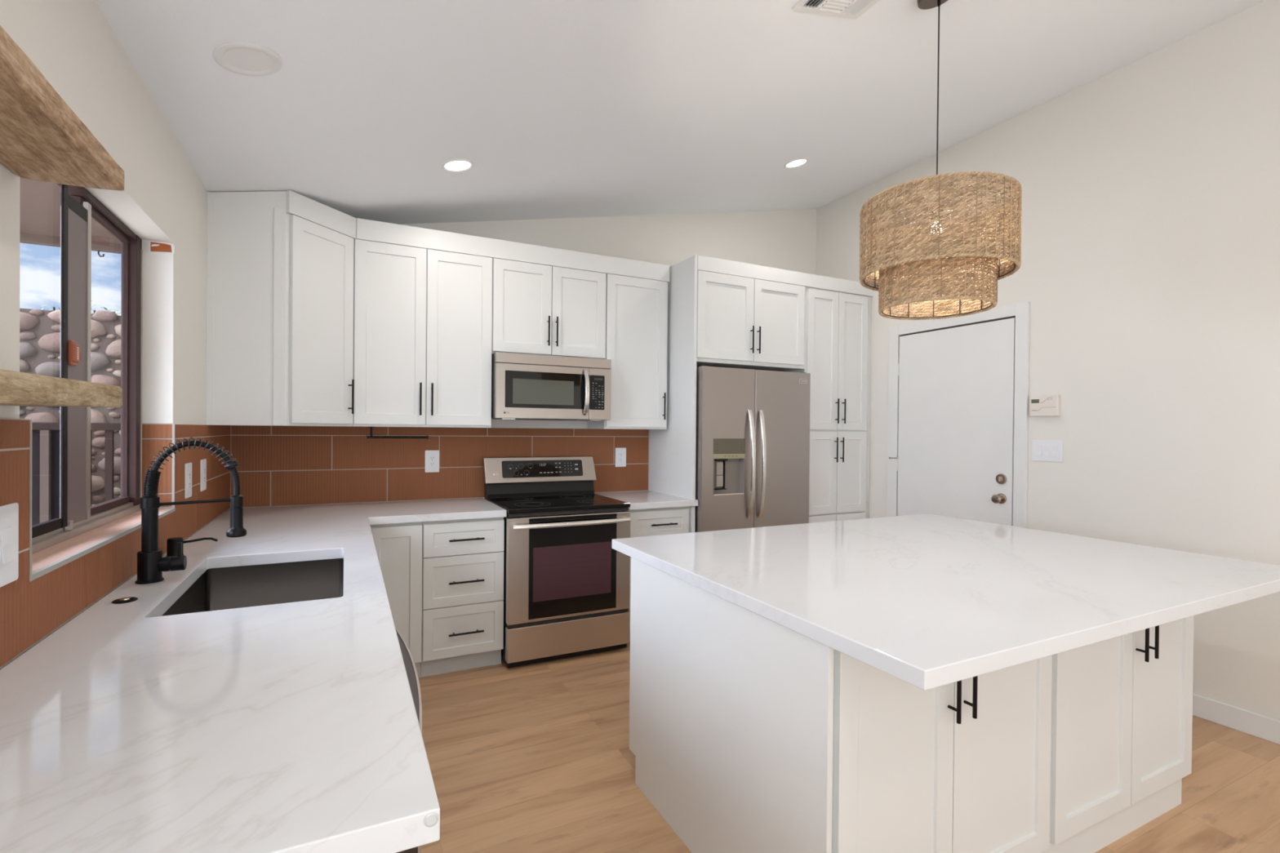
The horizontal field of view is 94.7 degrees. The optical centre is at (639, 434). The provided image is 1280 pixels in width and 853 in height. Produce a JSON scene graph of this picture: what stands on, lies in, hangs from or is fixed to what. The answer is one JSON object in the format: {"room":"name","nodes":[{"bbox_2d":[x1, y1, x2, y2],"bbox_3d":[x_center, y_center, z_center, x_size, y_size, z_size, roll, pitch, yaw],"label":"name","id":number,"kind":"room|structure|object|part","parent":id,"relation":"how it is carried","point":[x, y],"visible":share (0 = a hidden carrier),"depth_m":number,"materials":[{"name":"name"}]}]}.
{"room":"kitchen","nodes":[
{"label":"kitchen","id":0,"kind":"room"},
{"bbox_2d":[0,0,230,669],"bbox_3d":[-0.627,0.162,-0.215,0.148,2.541,8.150,0,0,-27],"label":"wall","id":1,"kind":"structure","parent":0,"point":[162,201],"depth_m":1.76,"materials":[{"name":"paint"}]},
{"bbox_2d":[0,502,18,587],"bbox_3d":[-1.194,0.211,1.099,0.010,0.152,0.146,0,0,-27],"label":"switch plate","id":2,"kind":"object","parent":1,"relation":"attached to","point":[9,513],"visible":1,"depth_m":1.13,"materials":[{"name":"white plastic"}]},
{"bbox_2d":[0,368,122,407],"bbox_3d":[-0.977,-0.067,0.838,0.165,0.061,0.850,0,0,-27],"label":"wooden shelf","id":3,"kind":"object","parent":1,"relation":"attached to","point":[16,388],"visible":1,"depth_m":0.95,"materials":[{"name":"brown wood"}]},
{"bbox_2d":[0,25,124,191],"bbox_3d":[-0.972,-0.530,0.835,0.166,0.068,0.850,0,0,-27],"label":"wooden shelf","id":4,"kind":"object","parent":1,"relation":"attached to","point":[42,139],"visible":1,"depth_m":1.01,"materials":[{"name":"brown wood"}]},
{"bbox_2d":[31,183,142,554],"bbox_3d":[-1.612,-0.216,1.663,0.062,1.006,1.176,0,0,-27],"label":"window","id":5,"kind":"structure","parent":1,"relation":"in","point":[78,205],"depth_m":1.74,"materials":[{"name":"brown metal"}]},
{"bbox_3d":[-1.469,-0.220,1.400,0.016,0.951,0.476,0,0,-27],"label":"sash frame","id":6,"kind":"part","parent":5,"relation":"part of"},
{"bbox_3d":[-1.616,-0.216,1.662,0.045,1.006,1.176,0,0,-27],"label":"frame","id":7,"kind":"part","parent":5,"relation":"part of","materials":[{"name":"brown metal"}]},
{"bbox_3d":[-1.759,-0.226,1.932,0.024,0.951,0.450,0,0,-27],"label":"sash frame","id":8,"kind":"part","parent":5,"relation":"part of","materials":[{"name":"brown metal"}]},
{"bbox_3d":[-1.521,0.132,1.732,0.011,0.334,1.158,0,0,-27],"label":"edge trim","id":9,"kind":"part","parent":1,"relation":"part of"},
{"bbox_2d":[0,419,230,666],"bbox_3d":[-1.588,0.199,1.871,0.004,0.469,3.256,0,0,-27],"label":"tile backsplash","id":10,"kind":"structure","parent":1,"relation":"attached to","point":[29,611],"depth_m":1.42,"materials":[{"name":"tile"}]},
{"bbox_2d":[184,462,191,498],"bbox_3d":[-1.859,0.191,2.429,0.007,0.142,0.100,0,0,-27],"label":"wall outlet","id":11,"kind":"object","parent":1,"relation":"attached to","point":[188,467],"visible":1,"depth_m":2.41,"materials":[{"name":"white plastic"}]},
{"bbox_2d":[188,471,191,488],"bbox_3d":[-1.857,0.191,2.430,0.002,0.068,0.034,0,0,-27],"label":"receptacle","id":12,"kind":"object","parent":11,"relation":"attached to","point":[189,473],"depth_m":2.43,"materials":[{"name":"white plastic"}]},
{"bbox_2d":[200,458,206,491],"bbox_3d":[-1.986,0.186,2.684,0.007,0.142,0.100,0,0,-27],"label":"wall outlet","id":13,"kind":"object","parent":1,"relation":"attached to","point":[202,462],"visible":1,"depth_m":2.66,"materials":[{"name":"white plastic"}]},
{"bbox_2d":[203,467,205,482],"bbox_3d":[-1.984,0.186,2.685,0.002,0.068,0.034,0,0,-27],"label":"receptacle","id":14,"kind":"object","parent":13,"relation":"attached to","point":[204,468],"depth_m":2.68,"materials":[{"name":"white plastic"}]},
{"bbox_2d":[229,208,816,509],"bbox_3d":[-0.410,-0.307,4.358,4.330,3.421,0.150,0,0,-27],"label":"wall","id":15,"kind":"structure","parent":0,"point":[278,465],"depth_m":4.01,"materials":[{"name":"paint"}]},
{"bbox_2d":[206,190,356,426],"bbox_3d":[-1.885,-0.629,3.183,0.639,1.168,0.623,0,0,-27],"label":"upper cabinet","id":16,"kind":"object","parent":15,"relation":"attached to","point":[280,264],"visible":1,"depth_m":2.90,"materials":[{"name":"wood"}]},
{"bbox_3d":[-1.675,-0.574,3.117,0.020,1.036,0.386,1,0,19],"label":"door","id":17,"kind":"part","parent":16,"relation":"part of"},
{"bbox_3d":[-1.599,-0.207,3.264,0.035,0.190,0.011,1,0,19],"label":"handle","id":18,"kind":"part","parent":16,"relation":"part of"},
{"bbox_2d":[352,239,492,427],"bbox_3d":[-1.325,-0.568,3.606,0.774,1.052,0.366,0,0,-27],"label":"upper cabinet","id":19,"kind":"object","parent":15,"relation":"attached to","point":[423,317],"visible":1,"depth_m":3.46,"materials":[{"name":"wood"}]},
{"bbox_3d":[-1.435,-0.574,3.397,0.380,1.036,0.020,0,0,-27],"label":"door","id":20,"kind":"part","parent":19,"relation":"part of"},
{"bbox_2d":[366,426,428,439],"bbox_3d":[-1.450,-0.006,3.535,0.342,0.073,0.040,0,0,-27],"label":"paper towel holder","id":21,"kind":"object","parent":19,"relation":"attached to","point":[371,436],"visible":0.9,"depth_m":3.52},
{"bbox_3d":[-1.283,-0.205,3.446,0.011,0.190,0.036,0,0,-27],"label":"handle","id":22,"kind":"part","parent":19,"relation":"part of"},
{"bbox_3d":[-1.226,-0.205,3.475,0.011,0.190,0.036,0,0,-27],"label":"handle","id":23,"kind":"part","parent":19,"relation":"part of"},
{"bbox_3d":[-1.091,-0.572,3.568,0.380,1.036,0.020,0,0,-27],"label":"door","id":24,"kind":"part","parent":19,"relation":"part of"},
{"bbox_2d":[356,217,669,282],"bbox_3d":[-0.692,-1.149,3.760,2.008,0.116,0.021,0,0,-27],"label":"fascia","id":25,"kind":"object","parent":19,"relation":"attached to","point":[366,229],"visible":1,"depth_m":3.67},
{"bbox_2d":[424,450,439,472],"bbox_3d":[-1.343,0.176,3.810,0.088,0.142,0.007,0,0,-27],"label":"wall outlet","id":26,"kind":"object","parent":15,"relation":"attached to","point":[432,457],"visible":1,"depth_m":3.81,"materials":[{"name":"white plastic"}]},
{"bbox_2d":[429,456,435,466],"bbox_3d":[-1.342,0.176,3.808,0.034,0.068,0.002,0,0,-27],"label":"receptacle","id":27,"kind":"object","parent":26,"relation":"attached to","point":[432,459],"depth_m":3.81,"materials":[{"name":"white plastic"}]},
{"bbox_2d":[231,425,648,506],"bbox_3d":[-1.124,0.191,3.926,2.656,0.465,0.004,0,0,-27],"label":"tile backsplash","id":28,"kind":"structure","parent":15,"relation":"attached to","point":[251,453],"depth_m":3.71,"materials":[{"name":"tile"}]},
{"bbox_2d":[491,257,605,359],"bbox_3d":[-0.635,-0.795,3.948,0.762,0.590,0.366,0,0,-27],"label":"upper cabinet","id":29,"kind":"object","parent":15,"relation":"attached to","point":[540,309],"visible":0.92,"depth_m":3.80,"materials":[{"name":"wood"}]},
{"bbox_3d":[-0.743,-0.801,3.739,0.375,0.574,0.020,0,0,-27],"label":"door","id":30,"kind":"part","parent":29,"relation":"part of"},
{"bbox_3d":[-0.587,-0.662,3.788,0.011,0.190,0.036,0,0,-27],"label":"handle","id":31,"kind":"part","parent":29,"relation":"part of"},
{"bbox_2d":[491,351,611,421],"bbox_3d":[-0.614,-0.295,3.901,0.758,0.406,0.478,0,0,-27],"label":"microwave","id":32,"kind":"object","parent":29,"relation":"attached to","point":[525,387],"visible":0.99,"depth_m":3.71,"materials":[{"name":"silver metal"}]},
{"bbox_3d":[-0.607,-0.263,3.713,0.604,0.337,0.030,0,0,-27],"label":"door","id":33,"kind":"part","parent":32,"relation":"part of","materials":[{"name":"silver metal"}]},
{"bbox_3d":[-0.345,-0.269,3.797,0.029,0.295,0.050,0,0,-27],"label":"handle","id":34,"kind":"part","parent":32,"relation":"part of","materials":[{"name":"silver metal"}]},
{"bbox_3d":[-0.267,-0.261,3.883,0.153,0.337,0.030,0,0,-27],"label":"control panel","id":35,"kind":"part","parent":32,"relation":"part of","materials":[{"name":"silver metal"}]},
{"bbox_3d":[-0.538,-0.662,3.813,0.011,0.190,0.036,0,0,-27],"label":"handle","id":36,"kind":"part","parent":29,"relation":"part of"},
{"bbox_3d":[-0.404,-0.799,3.909,0.376,0.574,0.020,0,0,-27],"label":"door","id":37,"kind":"part","parent":29,"relation":"part of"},
{"bbox_2d":[615,448,626,466],"bbox_3d":[-0.144,0.174,4.408,0.088,0.142,0.007,0,0,-27],"label":"wall outlet","id":38,"kind":"object","parent":15,"relation":"attached to","point":[620,453],"visible":1,"depth_m":4.40,"materials":[{"name":"white plastic"}]},
{"bbox_2d":[618,453,622,462],"bbox_3d":[-0.143,0.174,4.405,0.034,0.068,0.002,0,0,-27],"label":"receptacle","id":39,"kind":"object","parent":38,"relation":"attached to","point":[620,455],"depth_m":4.40,"materials":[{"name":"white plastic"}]},
{"bbox_2d":[587,273,667,429],"bbox_3d":[-0.078,-0.561,4.228,0.485,1.052,0.366,0,0,-27],"label":"upper cabinet","id":40,"kind":"object","parent":15,"relation":"attached to","point":[637,308],"visible":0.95,"depth_m":4.10,"materials":[{"name":"wood"}]},
{"bbox_3d":[0.171,-0.197,4.171,0.011,0.190,0.036,0,0,-27],"label":"handle","id":41,"kind":"part","parent":40,"relation":"part of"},
{"bbox_2d":[696,270,805,371],"bbox_3d":[0.677,-0.795,4.432,0.954,0.610,0.674,0,0,-27],"label":"upper cabinet","id":42,"kind":"object","parent":15,"relation":"attached to","point":[743,322],"visible":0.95,"depth_m":4.15,"materials":[{"name":"wood"}]},
{"bbox_3d":[0.591,-0.806,4.063,0.466,0.583,0.020,0,0,-27],"label":"door","id":43,"kind":"part","parent":42,"relation":"part of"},
{"bbox_3d":[0.787,-0.662,4.132,0.011,0.190,0.036,0,0,-27],"label":"handle","id":44,"kind":"part","parent":42,"relation":"part of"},
{"bbox_3d":[0.839,-0.662,4.158,0.011,0.190,0.036,0,0,-27],"label":"handle","id":45,"kind":"part","parent":42,"relation":"part of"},
{"bbox_3d":[1.009,-0.804,4.272,0.462,0.583,0.020,0,0,-27],"label":"door","id":46,"kind":"part","parent":42,"relation":"part of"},
{"bbox_2d":[697,255,873,297],"bbox_3d":[1.116,-1.145,4.321,1.638,0.096,0.020,0,0,-27],"label":"fascia","id":47,"kind":"object","parent":42,"relation":"attached to","point":[704,263],"visible":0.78,"depth_m":4.26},
{"bbox_2d":[95,0,1265,224],"bbox_3d":[1.333,-1.578,0.659,4.824,1.100,8.300,0,0,-27],"label":"ceiling","id":48,"kind":"structure","parent":0,"point":[559,108],"depth_m":2.56,"materials":[{"name":"paint"}]},
{"bbox_2d":[213,41,282,75],"bbox_3d":[-1.242,-1.187,1.872,0.183,0.043,0.186,0,0,-27],"label":"recessed light","id":49,"kind":"object","parent":48,"relation":"in","point":[248,59],"visible":1,"depth_m":1.86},
{"bbox_2d":[441,158,473,172],"bbox_3d":[-0.916,-1.350,2.965,0.154,0.037,0.156,0,0,-27],"label":"recessed light","id":50,"kind":"object","parent":48,"relation":"in","point":[459,165],"visible":1,"depth_m":2.96,"materials":[{"name":"white"}]},
{"bbox_2d":[784,157,808,168],"bbox_3d":[1.022,-1.772,3.857,0.154,0.037,0.156,0,0,-27],"label":"recessed light","id":51,"kind":"object","parent":48,"relation":"in","point":[799,162],"visible":1,"depth_m":3.85,"materials":[{"name":"white"}]},
{"bbox_2d":[791,0,879,19],"bbox_3d":[0.750,-1.548,2.037,0.311,0.068,0.310,0,0,-27],"label":"ceiling vent","id":52,"kind":"object","parent":48,"relation":"in","point":[849,9],"visible":1,"depth_m":2.14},
{"bbox_2d":[859,0,1022,319],"bbox_3d":[1.094,-1.044,2.170,0.529,1.177,0.528,0,0,-27],"label":"pendant lamp","id":53,"kind":"object","parent":48,"relation":"hanging from","point":[934,257],"visible":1,"depth_m":1.99,"materials":[{"name":"brown wicker"}]},
{"bbox_3d":[1.090,-0.552,2.173,0.364,0.179,0.364,0,0,-27],"label":"wire frame","id":54,"kind":"part","parent":53,"relation":"part of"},
{"bbox_3d":[1.096,-1.211,2.169,0.005,0.736,0.005,0,0,-27],"label":"cord","id":55,"kind":"part","parent":53,"relation":"part of","materials":[{"name":"metal"}]},
{"bbox_3d":[1.091,-0.717,2.172,0.501,0.263,0.501,0,0,-27],"label":"wire frame","id":56,"kind":"part","parent":53,"relation":"part of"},
{"bbox_2d":[417,642,1279,852],"bbox_3d":[1.396,1.414,0.724,4.324,0.060,8.000,0,0,-27],"label":"floor","id":57,"kind":"structure","parent":0,"point":[536,757],"depth_m":2.36,"materials":[{"name":"brown wood"}]},
{"bbox_2d":[369,521,422,677],"bbox_3d":[-1.446,0.904,3.418,0.278,0.874,0.628,0,0,-27],"label":"base cabinet","id":58,"kind":"object","parent":57,"relation":"on","point":[398,546],"visible":0.41,"depth_m":3.17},
{"bbox_2d":[395,626,422,852],"bbox_3d":[-0.815,0.916,1.150,0.703,0.850,0.625,0,0,-27],"label":"dishwasher","id":59,"kind":"object","parent":57,"relation":"on","point":[410,666],"visible":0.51,"depth_m":1.23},
{"bbox_2d":[420,517,504,677],"bbox_3d":[-1.114,0.906,3.564,0.444,0.874,0.664,0,0,-27],"label":"base cabinet","id":60,"kind":"object","parent":57,"relation":"on","point":[463,560],"visible":0.92,"depth_m":3.30,"materials":[{"name":"wood"}]},
{"bbox_2d":[0,497,506,852],"bbox_3d":[-0.958,0.459,2.184,1.404,0.040,3.267,0,0,-27],"label":"countertop","id":61,"kind":"structure","parent":60,"relation":"on","point":[290,727],"depth_m":0.93,"materials":[{"name":"stone"}]},
{"bbox_2d":[111,596,137,604],"bbox_3d":[-1.357,0.436,1.553,0.053,0.008,0.053,0,0,-27],"label":"cover","id":62,"kind":"object","parent":61,"relation":"on","point":[124,600],"visible":1,"depth_m":1.54,"materials":[{"name":"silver metal"}]},
{"bbox_2d":[135,436,246,584],"bbox_3d":[-1.362,0.224,1.798,0.273,0.429,0.066,0,0,-28],"label":"kitchen faucet","id":63,"kind":"object","parent":61,"relation":"on","point":[151,564],"visible":1,"depth_m":1.75,"materials":[{"name":"black metal"}]},
{"bbox_3d":[-1.391,0.348,1.781,0.010,0.044,0.012,0,0,-27],"label":"lever","id":64,"kind":"part","parent":63,"relation":"part of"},
{"bbox_3d":[-1.355,0.207,1.798,0.180,0.015,0.009,0,0,-27],"label":"arm","id":65,"kind":"part","parent":63,"relation":"part of"},
{"bbox_2d":[165,537,217,556],"bbox_3d":[-1.597,0.401,2.104,0.150,0.066,0.050,0,0,-27],"label":"soap dispenser","id":66,"kind":"object","parent":61,"relation":"on","point":[171,543],"visible":0.68,"depth_m":2.06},
{"bbox_3d":[-1.585,0.381,2.109,0.125,0.018,0.008,0,0,-27],"label":"spout","id":67,"kind":"part","parent":66,"relation":"part of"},
{"bbox_2d":[161,558,343,616],"bbox_3d":[-1.171,0.588,1.841,0.468,0.214,0.781,0,0,-27],"label":"sink","id":68,"kind":"object","parent":61,"relation":"in","point":[245,586],"visible":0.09,"depth_m":2.15,"materials":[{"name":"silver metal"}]},
{"bbox_3d":[-0.987,1.099,3.309,0.438,0.279,0.020,0,0,-27],"label":"drawer","id":69,"kind":"part","parent":60,"relation":"part of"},
{"bbox_3d":[-0.984,0.817,3.307,0.438,0.278,0.020,0,0,-27],"label":"drawer","id":70,"kind":"part","parent":60,"relation":"part of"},
{"bbox_3d":[-0.982,0.583,3.306,0.438,0.181,0.020,0,0,-27],"label":"drawer","id":71,"kind":"part","parent":60,"relation":"part of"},
{"bbox_3d":[-0.970,1.108,3.287,0.190,0.011,0.036,0,0,-27],"label":"handle","id":72,"kind":"part","parent":60,"relation":"part of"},
{"bbox_3d":[-0.967,0.822,3.285,0.190,0.011,0.036,0,0,-27],"label":"handle","id":73,"kind":"part","parent":60,"relation":"part of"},
{"bbox_3d":[-0.965,0.587,3.284,0.190,0.011,0.036,0,0,-27],"label":"handle","id":74,"kind":"part","parent":60,"relation":"part of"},
{"bbox_2d":[483,456,630,667],"bbox_3d":[-0.548,0.752,3.775,0.782,1.188,0.732,0,0,-27],"label":"range","id":75,"kind":"object","parent":57,"relation":"on","point":[566,588],"visible":0.99,"depth_m":3.53,"materials":[{"name":"silver metal"}]},
{"bbox_3d":[-0.671,0.240,4.026,0.780,0.168,0.075,0,0,-27],"label":"control panel","id":76,"kind":"part","parent":75,"relation":"part of","materials":[{"name":"silver metal"}]},
{"bbox_3d":[-0.657,0.235,4.014,0.565,0.113,0.032,0,0,-27],"label":"control glass","id":77,"kind":"part","parent":75,"relation":"part of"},
{"bbox_2d":[484,493,630,514],"bbox_3d":[-0.546,0.438,3.796,0.764,0.026,0.650,0,0,-27],"label":"cooktop","id":78,"kind":"object","parent":75,"relation":"in","point":[514,504],"depth_m":3.65,"materials":[{"name":"black glass"}]},
{"bbox_3d":[-0.427,1.321,3.546,0.752,0.032,0.030,0,0,-27],"label":"kick plate","id":79,"kind":"part","parent":75,"relation":"part of","materials":[{"name":"black plastic"}]},
{"bbox_3d":[-0.420,1.207,3.534,0.764,0.195,0.054,0,0,-27],"label":"storage drawer","id":80,"kind":"part","parent":75,"relation":"part of","materials":[{"name":"silver metal"}]},
{"bbox_3d":[-0.416,0.784,3.532,0.764,0.606,0.054,0,0,-27],"label":"oven door","id":81,"kind":"part","parent":75,"relation":"part of","materials":[{"name":"silver metal"}]},
{"bbox_3d":[-0.384,0.528,3.469,0.728,0.028,0.042,0,0,-27],"label":"handle","id":82,"kind":"part","parent":75,"relation":"part of","materials":[{"name":"silver metal"}]},
{"bbox_3d":[-0.393,0.779,3.511,0.551,0.582,0.003,0,0,-27],"label":"door glass","id":83,"kind":"part","parent":75,"relation":"part of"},
{"bbox_2d":[628,506,689,642],"bbox_3d":[-0.003,0.912,4.118,0.474,0.874,0.664,0,0,-27],"label":"base cabinet","id":84,"kind":"object","parent":57,"relation":"on","point":[675,520],"visible":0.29,"depth_m":3.84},
{"bbox_3d":[0.124,1.105,3.863,0.437,0.279,0.020,0,0,-27],"label":"drawer","id":85,"kind":"part","parent":84,"relation":"part of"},
{"bbox_3d":[0.127,0.823,3.861,0.437,0.278,0.020,0,0,-27],"label":"drawer","id":86,"kind":"part","parent":84,"relation":"part of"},
{"bbox_2d":[594,490,697,510],"bbox_3d":[0.012,0.455,4.120,0.510,0.040,0.668,0,0,-27],"label":"countertop","id":87,"kind":"structure","parent":84,"relation":"on","point":[641,500],"depth_m":3.93,"materials":[{"name":"stone"}]},
{"bbox_3d":[0.129,0.589,3.860,0.437,0.181,0.020,0,0,-27],"label":"drawer","id":88,"kind":"part","parent":84,"relation":"part of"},
{"bbox_3d":[0.156,0.588,3.842,0.190,0.011,0.036,0,0,-27],"label":"handle","id":89,"kind":"part","parent":84,"relation":"part of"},
{"bbox_2d":[648,254,697,533],"bbox_3d":[0.222,0.075,4.235,0.024,2.551,0.638,0,0,-27],"label":"end panel","id":90,"kind":"object","parent":57,"relation":"on","point":[672,450],"visible":0.36,"depth_m":4.10,"materials":[{"name":"wood"}]},
{"bbox_2d":[629,557,833,852],"bbox_3d":[0.206,0.929,1.867,0.016,0.873,1.073,0,0,-27],"label":"island end panel","id":91,"kind":"object","parent":57,"relation":"on","point":[731,706],"visible":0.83,"depth_m":1.74,"materials":[{"name":"wood"}]},
{"bbox_2d":[694,365,810,532],"bbox_3d":[0.690,0.447,4.388,0.933,1.812,0.733,0,0,-27],"label":"refrigerator","id":92,"kind":"object","parent":57,"relation":"on","point":[753,438],"visible":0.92,"depth_m":4.08,"materials":[{"name":"silver metal"}]},
{"bbox_3d":[0.585,0.412,4.034,0.428,1.725,0.068,0,0,-27],"label":"door","id":93,"kind":"part","parent":92,"relation":"part of","materials":[{"name":"silver metal"}]},
{"bbox_3d":[0.592,0.082,4.033,0.257,0.104,0.071,0,0,-27],"label":"display panel","id":94,"kind":"part","parent":92,"relation":"part of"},
{"bbox_3d":[0.766,0.206,4.049,0.032,0.750,0.062,0,0,-27],"label":"handle","id":95,"kind":"part","parent":92,"relation":"part of","materials":[{"name":"silver metal"}]},
{"bbox_3d":[0.848,0.207,4.089,0.029,0.750,0.062,0,0,-27],"label":"handle","id":96,"kind":"part","parent":92,"relation":"part of","materials":[{"name":"silver metal"}]},
{"bbox_3d":[1.005,0.415,4.244,0.499,1.725,0.068,0,0,-27],"label":"door","id":97,"kind":"part","parent":92,"relation":"part of","materials":[{"name":"silver metal"}]},
{"bbox_2d":[788,287,871,523],"bbox_3d":[1.402,0.130,4.804,0.682,2.454,0.674,0,0,-27],"label":"pantry cabinet","id":98,"kind":"object","parent":57,"relation":"on","point":[837,325],"visible":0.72,"depth_m":4.52,"materials":[{"name":"wood"}]},
{"bbox_3d":[1.380,-0.558,4.460,0.300,1.050,0.020,0,0,-27],"label":"door","id":99,"kind":"part","parent":98,"relation":"part of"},
{"bbox_3d":[1.372,0.294,4.465,0.300,0.626,0.020,0,0,-27],"label":"door","id":100,"kind":"part","parent":98,"relation":"part of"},
{"bbox_3d":[1.496,0.120,4.495,0.011,0.190,0.036,0,0,-27],"label":"handle","id":101,"kind":"part","parent":98,"relation":"part of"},
{"bbox_3d":[1.505,-0.175,4.496,0.011,0.190,0.036,0,0,-27],"label":"handle","id":102,"kind":"part","parent":98,"relation":"part of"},
{"bbox_3d":[1.551,0.120,4.522,0.011,0.190,0.036,0,0,-27],"label":"handle","id":103,"kind":"part","parent":98,"relation":"part of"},
{"bbox_3d":[1.566,-0.175,4.526,0.011,0.190,0.036,0,0,-27],"label":"handle","id":104,"kind":"part","parent":98,"relation":"part of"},
{"bbox_3d":[1.648,0.295,4.603,0.309,0.626,0.020,0,0,-27],"label":"door","id":105,"kind":"part","parent":98,"relation":"part of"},
{"bbox_3d":[1.656,-0.556,4.597,0.309,1.050,0.020,0,0,-27],"label":"door","id":106,"kind":"part","parent":98,"relation":"part of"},
{"bbox_2d":[831,648,1052,852],"bbox_3d":[0.622,0.932,2.053,0.892,0.873,1.110,0,0,-27],"label":"base cabinet","id":107,"kind":"object","parent":57,"relation":"on","point":[963,766],"visible":0.41,"depth_m":1.56,"materials":[{"name":"wood"}]},
{"bbox_3d":[0.651,0.880,1.497,0.412,0.740,0.020,0,0,-27],"label":"door","id":108,"kind":"part","parent":107,"relation":"part of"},
{"bbox_3d":[0.830,0.661,1.553,0.011,0.190,0.036,0,0,-27],"label":"handle","id":109,"kind":"part","parent":107,"relation":"part of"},
{"bbox_3d":[0.888,0.662,1.582,0.011,0.190,0.036,0,0,-27],"label":"handle","id":110,"kind":"part","parent":107,"relation":"part of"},
{"bbox_3d":[1.038,0.882,1.690,0.446,0.740,0.020,0,0,-27],"label":"door","id":111,"kind":"part","parent":107,"relation":"part of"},
{"bbox_2d":[1044,615,1194,852],"bbox_3d":[1.422,0.936,2.453,0.894,0.873,1.110,0,0,-27],"label":"base cabinet","id":112,"kind":"object","parent":57,"relation":"on","point":[1121,735],"visible":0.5,"depth_m":1.97,"materials":[{"name":"wood"}]},
{"bbox_2d":[612,513,1279,690],"bbox_3d":[1.101,0.477,2.262,1.976,0.040,1.510,0,0,-27],"label":"countertop","id":113,"kind":"structure","parent":112,"relation":"on","point":[925,601],"depth_m":1.81,"materials":[{"name":"stone"}]},
{"bbox_3d":[1.461,0.885,1.901,0.442,0.740,0.020,0,0,-27],"label":"door","id":114,"kind":"part","parent":112,"relation":"part of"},
{"bbox_3d":[1.692,0.666,1.983,0.011,0.190,0.036,0,0,-27],"label":"handle","id":115,"kind":"part","parent":112,"relation":"part of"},
{"bbox_3d":[1.750,0.667,2.012,0.011,0.190,0.036,0,0,-27],"label":"handle","id":116,"kind":"part","parent":112,"relation":"part of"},
{"bbox_3d":[1.853,0.887,2.097,0.426,0.740,0.020,0,0,-27],"label":"door","id":117,"kind":"part","parent":112,"relation":"part of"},
{"bbox_2d":[815,0,1279,720],"bbox_3d":[3.379,-0.256,1.778,0.150,3.421,8.150,0,0,-27],"label":"wall","id":118,"kind":"structure","parent":0,"point":[1148,273],"depth_m":3.02,"materials":[{"name":"paint"}]},
{"bbox_2d":[888,315,1015,525],"bbox_3d":[2.101,0.313,4.069,0.086,2.110,0.913,0,0,-27],"label":"door","id":119,"kind":"structure","parent":118,"relation":"in","point":[955,459],"depth_m":4.01,"materials":[{"name":"white metal"}]},
{"bbox_3d":[2.261,0.410,3.726,0.069,0.068,0.068,0,0,-27],"label":"knob","id":120,"kind":"part","parent":119,"relation":"part of","materials":[{"name":"silver metal"}]},
{"bbox_2d":[886,301,1030,528],"bbox_3d":[2.138,0.277,4.068,0.022,2.183,1.030,0,0,-27],"label":"trim","id":121,"kind":"structure","parent":118,"relation":"attached to","point":[1021,311],"depth_m":3.67,"materials":[{"name":"wood"}]},
{"bbox_2d":[1029,394,1060,416],"bbox_3d":[2.411,-0.169,3.514,0.031,0.126,0.158,0,0,-27],"label":"thermostat","id":122,"kind":"object","parent":118,"relation":"attached to","point":[1039,405],"visible":1,"depth_m":3.50,"materials":[{"name":"beige plastic"}]},
{"bbox_2d":[1031,440,1062,462],"bbox_3d":[2.423,0.100,3.510,0.010,0.125,0.172,0,0,-27],"label":"switch plate","id":123,"kind":"object","parent":118,"relation":"attached to","point":[1042,450],"visible":1,"depth_m":3.51,"materials":[{"name":"white plastic"}]},
{"bbox_2d":[1192,693,1279,744],"bbox_3d":[3.736,1.352,0.861,0.014,0.104,6.158,0,0,-27],"label":"baseboard","id":124,"kind":"structure","parent":118,"relation":"attached to","point":[1266,728],"depth_m":2.75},
{"label":"outside","id":125,"kind":"structure","parent":0,"visible":0},
{"bbox_3d":[-4.024,0.982,-0.195,5.800,0.960,7.200,0,0,-27],"label":"ground","id":126,"kind":"structure","parent":125,"visible":0},
{"bbox_2d":[19,307,120,504],"bbox_3d":[-4.651,0.250,3.647,5.100,2.222,0.350,0,0,-27],"label":"stone wall","id":127,"kind":"structure","parent":126,"relation":"on","point":[39,329],"depth_m":3.96,"materials":[{"name":"stone"}]},
{"bbox_2d":[31,422,120,525],"bbox_3d":[-4.127,0.632,3.320,2.750,1.412,0.070,0,0,-27],"label":"fence","id":128,"kind":"object","parent":126,"relation":"on","point":[46,436],"visible":0.12,"depth_m":3.57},
{"bbox_3d":[-3.594,0.658,3.563,0.040,1.365,0.030,0,0,-27],"label":"post","id":129,"kind":"part","parent":128,"relation":"part of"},
{"bbox_3d":[-4.395,0.653,3.200,2.162,1.365,0.015,0,0,-27],"label":"board panel","id":130,"kind":"part","parent":128,"relation":"part of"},
{"bbox_3d":[-4.123,-0.051,3.320,2.750,0.047,0.060,0,0,-27],"label":"rail","id":131,"kind":"part","parent":128,"relation":"part of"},
{"bbox_3d":[-3.345,0.659,3.716,0.036,1.365,0.030,0,0,-27],"label":"post","id":132,"kind":"part","parent":128,"relation":"part of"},
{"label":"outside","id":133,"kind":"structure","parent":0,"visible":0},
{"bbox_2d":[19,177,121,257],"bbox_3d":[-2.002,-1.089,1.198,0.940,0.242,4.730,0,0,-27],"label":"roof","id":134,"kind":"structure","parent":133,"point":[40,201],"depth_m":2.98,"materials":[{"name":"paint"}]},
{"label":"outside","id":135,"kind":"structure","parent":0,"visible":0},
{"bbox_2d":[40,300,120,314],"bbox_3d":[-3.913,0.181,4.308,0.690,2.304,0.219,0,0,-37],"label":"shrub","id":136,"kind":"object","parent":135,"point":[93,304],"visible":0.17,"depth_m":4.26,"materials":[{"name":"green plant"}]}
]}

